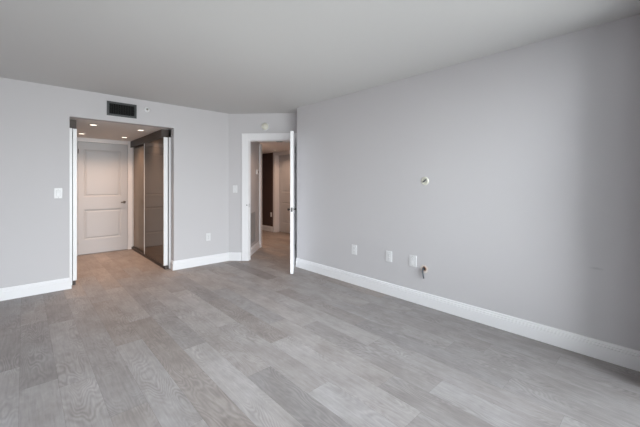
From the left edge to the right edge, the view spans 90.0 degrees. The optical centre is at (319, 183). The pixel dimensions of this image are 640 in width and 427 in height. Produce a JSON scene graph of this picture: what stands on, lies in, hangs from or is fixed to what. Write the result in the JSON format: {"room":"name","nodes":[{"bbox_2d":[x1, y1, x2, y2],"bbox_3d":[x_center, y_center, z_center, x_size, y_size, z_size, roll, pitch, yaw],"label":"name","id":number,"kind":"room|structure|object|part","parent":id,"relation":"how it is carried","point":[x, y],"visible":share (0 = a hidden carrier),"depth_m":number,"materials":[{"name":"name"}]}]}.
{"room":"empty bedroom","nodes":[
{"label":"empty bedroom","id":0,"kind":"room"},
{"bbox_2d":[77,141,133,254],"bbox_3d":[-4.119,0.205,5.971,2.370,2.150,0.120,0,0,-43],"label":"wall","id":1,"kind":"structure","parent":0,"point":[77,141],"depth_m":5.70,"materials":[{"name":"grey paint"}]},
{"bbox_2d":[78,142,127,254],"bbox_3d":[-4.003,0.260,5.930,0.773,2.012,0.094,0,0,-43],"label":"door","id":2,"kind":"structure","parent":1,"relation":"in","point":[102,167],"depth_m":5.93,"materials":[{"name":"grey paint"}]},
{"bbox_2d":[77,137,132,248],"bbox_3d":[-4.021,0.226,5.949,0.942,2.109,0.046,0,0,-43],"label":"trim","id":3,"kind":"structure","parent":1,"relation":"attached to","point":[80,139],"depth_m":6.22,"materials":[{"name":"white paint"}]},
{"bbox_3d":[-4.021,-0.789,5.949,0.898,0.079,0.046,0,0,-43],"label":"head casing","id":4,"kind":"part","parent":3,"relation":"part of","materials":[{"name":"white paint"}]},
{"bbox_3d":[-3.704,0.226,6.242,0.079,2.109,0.046,0,0,-43],"label":"casing","id":5,"kind":"part","parent":3,"relation":"part of","materials":[{"name":"white paint"}]},
{"bbox_2d":[0,77,228,287],"bbox_3d":[-2.842,0.060,4.176,3.603,2.440,0.120,0,0,-43],"label":"wall","id":6,"kind":"structure","parent":0,"point":[34,117],"depth_m":3.86,"materials":[{"name":"grey paint"}]},
{"bbox_2d":[0,277,71,300],"bbox_3d":[-3.609,1.212,3.440,1.478,0.135,0.118,0,0,-43],"label":"baseboard","id":7,"kind":"structure","parent":6,"relation":"attached to","point":[13,292],"depth_m":3.68,"materials":[{"name":"white paint"}]},
{"bbox_2d":[54,188,61,197],"bbox_3d":[-3.127,0.117,3.823,0.076,0.122,0.010,0,0,-43],"label":"light switch","id":8,"kind":"object","parent":6,"relation":"attached to","point":[57,191],"visible":1,"depth_m":3.82,"materials":[{"name":"white plastic"}]},
{"bbox_2d":[107,101,136,118],"bbox_3d":[-2.641,-0.983,4.272,0.344,0.186,0.012,0,0,-43],"label":"air vent","id":9,"kind":"object","parent":6,"relation":"in","point":[119,109],"visible":1,"depth_m":4.27,"materials":[{"name":"grey metal"}]},
{"bbox_2d":[170,252,228,270],"bbox_3d":[-1.873,1.212,5.048,0.895,0.135,0.118,0,0,-43],"label":"baseboard","id":10,"kind":"structure","parent":6,"relation":"attached to","point":[204,260],"depth_m":4.96,"materials":[{"name":"white paint"}]},
{"bbox_2d":[206,233,210,240],"bbox_3d":[-1.773,0.849,5.079,0.074,0.120,0.008,0,0,-43],"label":"power outlet","id":11,"kind":"object","parent":6,"relation":"attached to","point":[208,235],"visible":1,"depth_m":5.08,"materials":[{"name":"white plastic"}]},
{"bbox_2d":[70,118,170,140],"bbox_3d":[-3.417,-0.880,5.214,2.570,0.120,2.185,0,0,-43],"label":"ceiling","id":12,"kind":"structure","parent":0,"point":[104,130],"depth_m":4.95,"materials":[{"name":"white paint"}]},
{"bbox_2d":[251,142,259,246],"bbox_3d":[-1.280,0.180,5.953,0.100,2.200,1.040,0,0,2],"label":"wall","id":13,"kind":"structure","parent":0,"point":[254,145],"depth_m":6.08,"materials":[{"name":"grey paint"}]},
{"bbox_2d":[251,212,254,243],"bbox_3d":[-1.231,0.805,5.786,0.010,0.550,0.470,0,0,2],"label":"air vent","id":14,"kind":"object","parent":13,"relation":"in","point":[253,213],"visible":0.61,"depth_m":5.84,"materials":[{"name":"grey metal"}]},
{"bbox_2d":[251,241,259,254],"bbox_3d":[-1.221,1.212,5.951,0.018,0.135,1.040,0,0,2],"label":"baseboard","id":15,"kind":"structure","parent":13,"relation":"attached to","point":[254,248],"depth_m":6.00,"materials":[{"name":"white paint"}]},
{"bbox_2d":[259,144,261,247],"bbox_3d":[-1.244,0.245,6.437,0.136,2.070,0.130,0,0,2],"label":"trim","id":16,"kind":"structure","parent":13,"relation":"attached to","point":[260,145],"depth_m":6.37,"materials":[{"name":"white paint"}]},
{"bbox_2d":[229,113,296,251],"bbox_3d":[-0.697,0.060,5.350,1.636,2.440,0.120,0,0,2],"label":"wall","id":17,"kind":"structure","parent":0,"point":[239,124],"depth_m":5.31,"materials":[{"name":"grey paint"}]},
{"bbox_2d":[233,185,236,192],"bbox_3d":[-1.409,0.092,5.312,0.076,0.122,0.010,0,0,2],"label":"light switch","id":18,"kind":"object","parent":17,"relation":"attached to","point":[234,186],"visible":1,"depth_m":5.31,"materials":[{"name":"white plastic"}]},
{"bbox_2d":[229,252,241,260],"bbox_3d":[-1.409,1.212,5.309,0.216,0.135,0.018,0,0,2],"label":"baseboard","id":19,"kind":"structure","parent":17,"relation":"attached to","point":[233,256],"depth_m":5.30,"materials":[{"name":"white paint"}]},
{"bbox_2d":[261,122,268,130],"bbox_3d":[-0.908,-0.941,5.274,0.136,0.136,0.046,0,0,2],"label":"smoke detector","id":20,"kind":"object","parent":17,"relation":"attached to","point":[265,126],"visible":1,"depth_m":5.26,"materials":[{"name":"white plastic"}]},
{"bbox_2d":[242,133,296,260],"bbox_3d":[-0.820,0.225,5.343,0.947,2.110,0.144,0,0,2],"label":"trim","id":21,"kind":"structure","parent":17,"relation":"attached to","point":[247,138],"depth_m":5.29,"materials":[{"name":"white paint"}]},
{"bbox_3d":[-1.245,0.225,5.299,0.100,2.110,0.024,0,0,2],"label":"casing","id":22,"kind":"part","parent":21,"relation":"part of","materials":[{"name":"white paint"}]},
{"bbox_3d":[-0.822,-0.780,5.283,0.903,0.100,0.024,0,0,2],"label":"head casing","id":23,"kind":"part","parent":21,"relation":"part of","materials":[{"name":"white paint"}]},
{"bbox_3d":[-0.374,0.225,5.266,0.051,2.110,0.024,0,0,2],"label":"casing","id":24,"kind":"part","parent":21,"relation":"part of","materials":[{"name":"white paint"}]},
{"bbox_2d":[287,131,296,273],"bbox_3d":[-0.412,0.266,4.889,0.130,2.004,0.816,0,0,-2],"label":"door","id":25,"kind":"structure","parent":17,"relation":"in","point":[292,209],"depth_m":4.49,"materials":[{"name":"white paint"}]},
{"bbox_2d":[262,153,272,226],"bbox_3d":[-1.494,0.180,8.855,0.140,2.200,0.875,0,0,-43],"label":"wall","id":26,"kind":"structure","parent":0,"point":[267,159],"depth_m":8.67,"materials":[{"name":"brown paint"}]},
{"bbox_2d":[262,225,272,231],"bbox_3d":[-1.554,1.212,8.803,0.018,0.135,0.870,0,0,-43],"label":"baseboard","id":27,"kind":"structure","parent":26,"relation":"attached to","point":[264,227],"depth_m":8.64,"materials":[{"name":"white paint"}]},
{"bbox_2d":[259,141,289,153],"bbox_3d":[-1.226,-0.880,7.014,2.487,0.120,4.182,0,0,-43],"label":"ceiling","id":28,"kind":"structure","parent":0,"point":[268,146],"depth_m":7.09,"materials":[{"name":"white paint"}]},
{"bbox_2d":[0,230,639,426],"bbox_3d":[-1.094,1.330,4.309,6.550,0.100,8.590,0,0,-43],"label":"floor","id":29,"kind":"structure","parent":0,"point":[135,342],"depth_m":2.31,"materials":[{"name":"grey wood"}]},
{"bbox_2d":[70,119,76,284],"bbox_3d":[-3.799,0.231,4.760,0.104,2.097,2.013,0,0,-43],"label":"door frame","id":30,"kind":"structure","parent":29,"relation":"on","point":[73,131],"depth_m":4.04,"materials":[{"name":"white metal"}]},
{"bbox_3d":[-3.458,0.266,4.443,0.014,1.908,1.033,0,0,-43],"label":"sliding door","id":31,"kind":"part","parent":30,"relation":"part of","materials":[{"name":"white metal"}]},
{"bbox_2d":[130,129,170,268],"bbox_3d":[-2.969,0.231,5.529,0.104,2.097,2.013,0,0,-43],"label":"mirrored closet","id":32,"kind":"object","parent":29,"relation":"on","point":[151,152],"visible":0.89,"depth_m":5.17,"materials":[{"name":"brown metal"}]},
{"bbox_3d":[-3.298,0.266,5.895,0.014,1.908,0.988,0,0,-43],"label":"sliding door","id":33,"kind":"part","parent":32,"relation":"part of","materials":[{"name":"brown metal"}]},
{"bbox_3d":[-2.679,0.266,5.164,0.014,1.908,1.033,0,0,-43],"label":"sliding door","id":34,"kind":"part","parent":32,"relation":"part of","materials":[{"name":"brown metal"}]},
{"bbox_2d":[0,0,639,113],"bbox_3d":[-0.637,-1.220,2.582,4.915,0.120,5.455,0,0,-43],"label":"ceiling","id":35,"kind":"structure","parent":0,"point":[223,56],"depth_m":2.60,"materials":[{"name":"grey paint"}]},
{"bbox_2d":[297,14,639,350],"bbox_3d":[1.016,0.060,3.807,0.485,2.440,4.006,0,0,-43],"label":"wall","id":36,"kind":"structure","parent":0,"point":[528,209],"depth_m":2.81,"materials":[{"name":"grey paint"}]},
{"bbox_2d":[352,245,356,254],"bbox_3d":[0.435,0.842,4.072,0.008,0.122,0.084,0,0,-43],"label":"power outlet","id":37,"kind":"object","parent":36,"relation":"attached to","point":[354,247],"visible":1,"depth_m":4.06,"materials":[{"name":"white plastic"}]},
{"bbox_2d":[386,251,391,261],"bbox_3d":[0.792,0.840,3.686,0.008,0.122,0.084,0,0,-43],"label":"power outlet","id":38,"kind":"object","parent":36,"relation":"attached to","point":[388,253],"visible":1,"depth_m":3.68,"materials":[{"name":"white plastic"}]},
{"bbox_2d":[409,255,416,266],"bbox_3d":[1.002,0.837,3.458,0.010,0.120,0.086,0,0,-43],"label":"wall plate","id":39,"kind":"object","parent":36,"relation":"attached to","point":[412,259],"visible":1,"depth_m":3.45,"materials":[{"name":"white plastic"}]},
{"bbox_2d":[420,265,427,278],"bbox_3d":[1.079,0.924,3.352,0.041,0.140,0.092,0,0,-43],"label":"stub","id":40,"kind":"object","parent":36,"relation":"attached to","point":[424,268],"visible":1,"depth_m":3.34,"materials":[{"name":"beige paint"}]},
{"bbox_2d":[421,177,428,184],"bbox_3d":[1.094,-0.026,3.351,0.021,0.088,0.088,0,0,-43],"label":"port","id":41,"kind":"object","parent":36,"relation":"attached to","point":[424,180],"visible":1,"depth_m":3.35,"materials":[{"name":"beige plastic"}]},
{"bbox_2d":[296,257,639,371],"bbox_3d":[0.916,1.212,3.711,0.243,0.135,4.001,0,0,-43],"label":"baseboard","id":42,"kind":"structure","parent":36,"relation":"attached to","point":[619,355],"depth_m":2.82,"materials":[{"name":"white paint"}]},
{"bbox_3d":[-0.756,0.180,8.146,0.260,2.200,2.919,0,0,-43],"label":"wall","id":43,"kind":"structure","parent":0,"visible":0},
{"bbox_2d":[273,151,289,231],"bbox_3d":[-0.864,0.233,8.138,0.139,2.095,0.925,0,0,-43],"label":"trim","id":44,"kind":"structure","parent":43,"relation":"attached to","point":[275,154],"depth_m":8.41,"materials":[{"name":"white paint"}]},
{"bbox_3d":[-1.201,0.233,8.418,0.024,2.095,0.055,0,0,-43],"label":"casing","id":45,"kind":"part","parent":44,"relation":"part of","materials":[{"name":"white paint"}]},
{"bbox_3d":[-0.906,-0.787,8.099,0.024,0.055,0.881,0,0,-43],"label":"head casing","id":46,"kind":"part","parent":44,"relation":"part of","materials":[{"name":"white paint"}]},
{"bbox_2d":[279,154,289,232],"bbox_3d":[-0.825,0.263,8.173,0.094,2.006,0.783,0,0,-43],"label":"door","id":47,"kind":"structure","parent":43,"relation":"in","point":[284,160],"depth_m":8.31,"materials":[{"name":"grey paint"}]}
]}

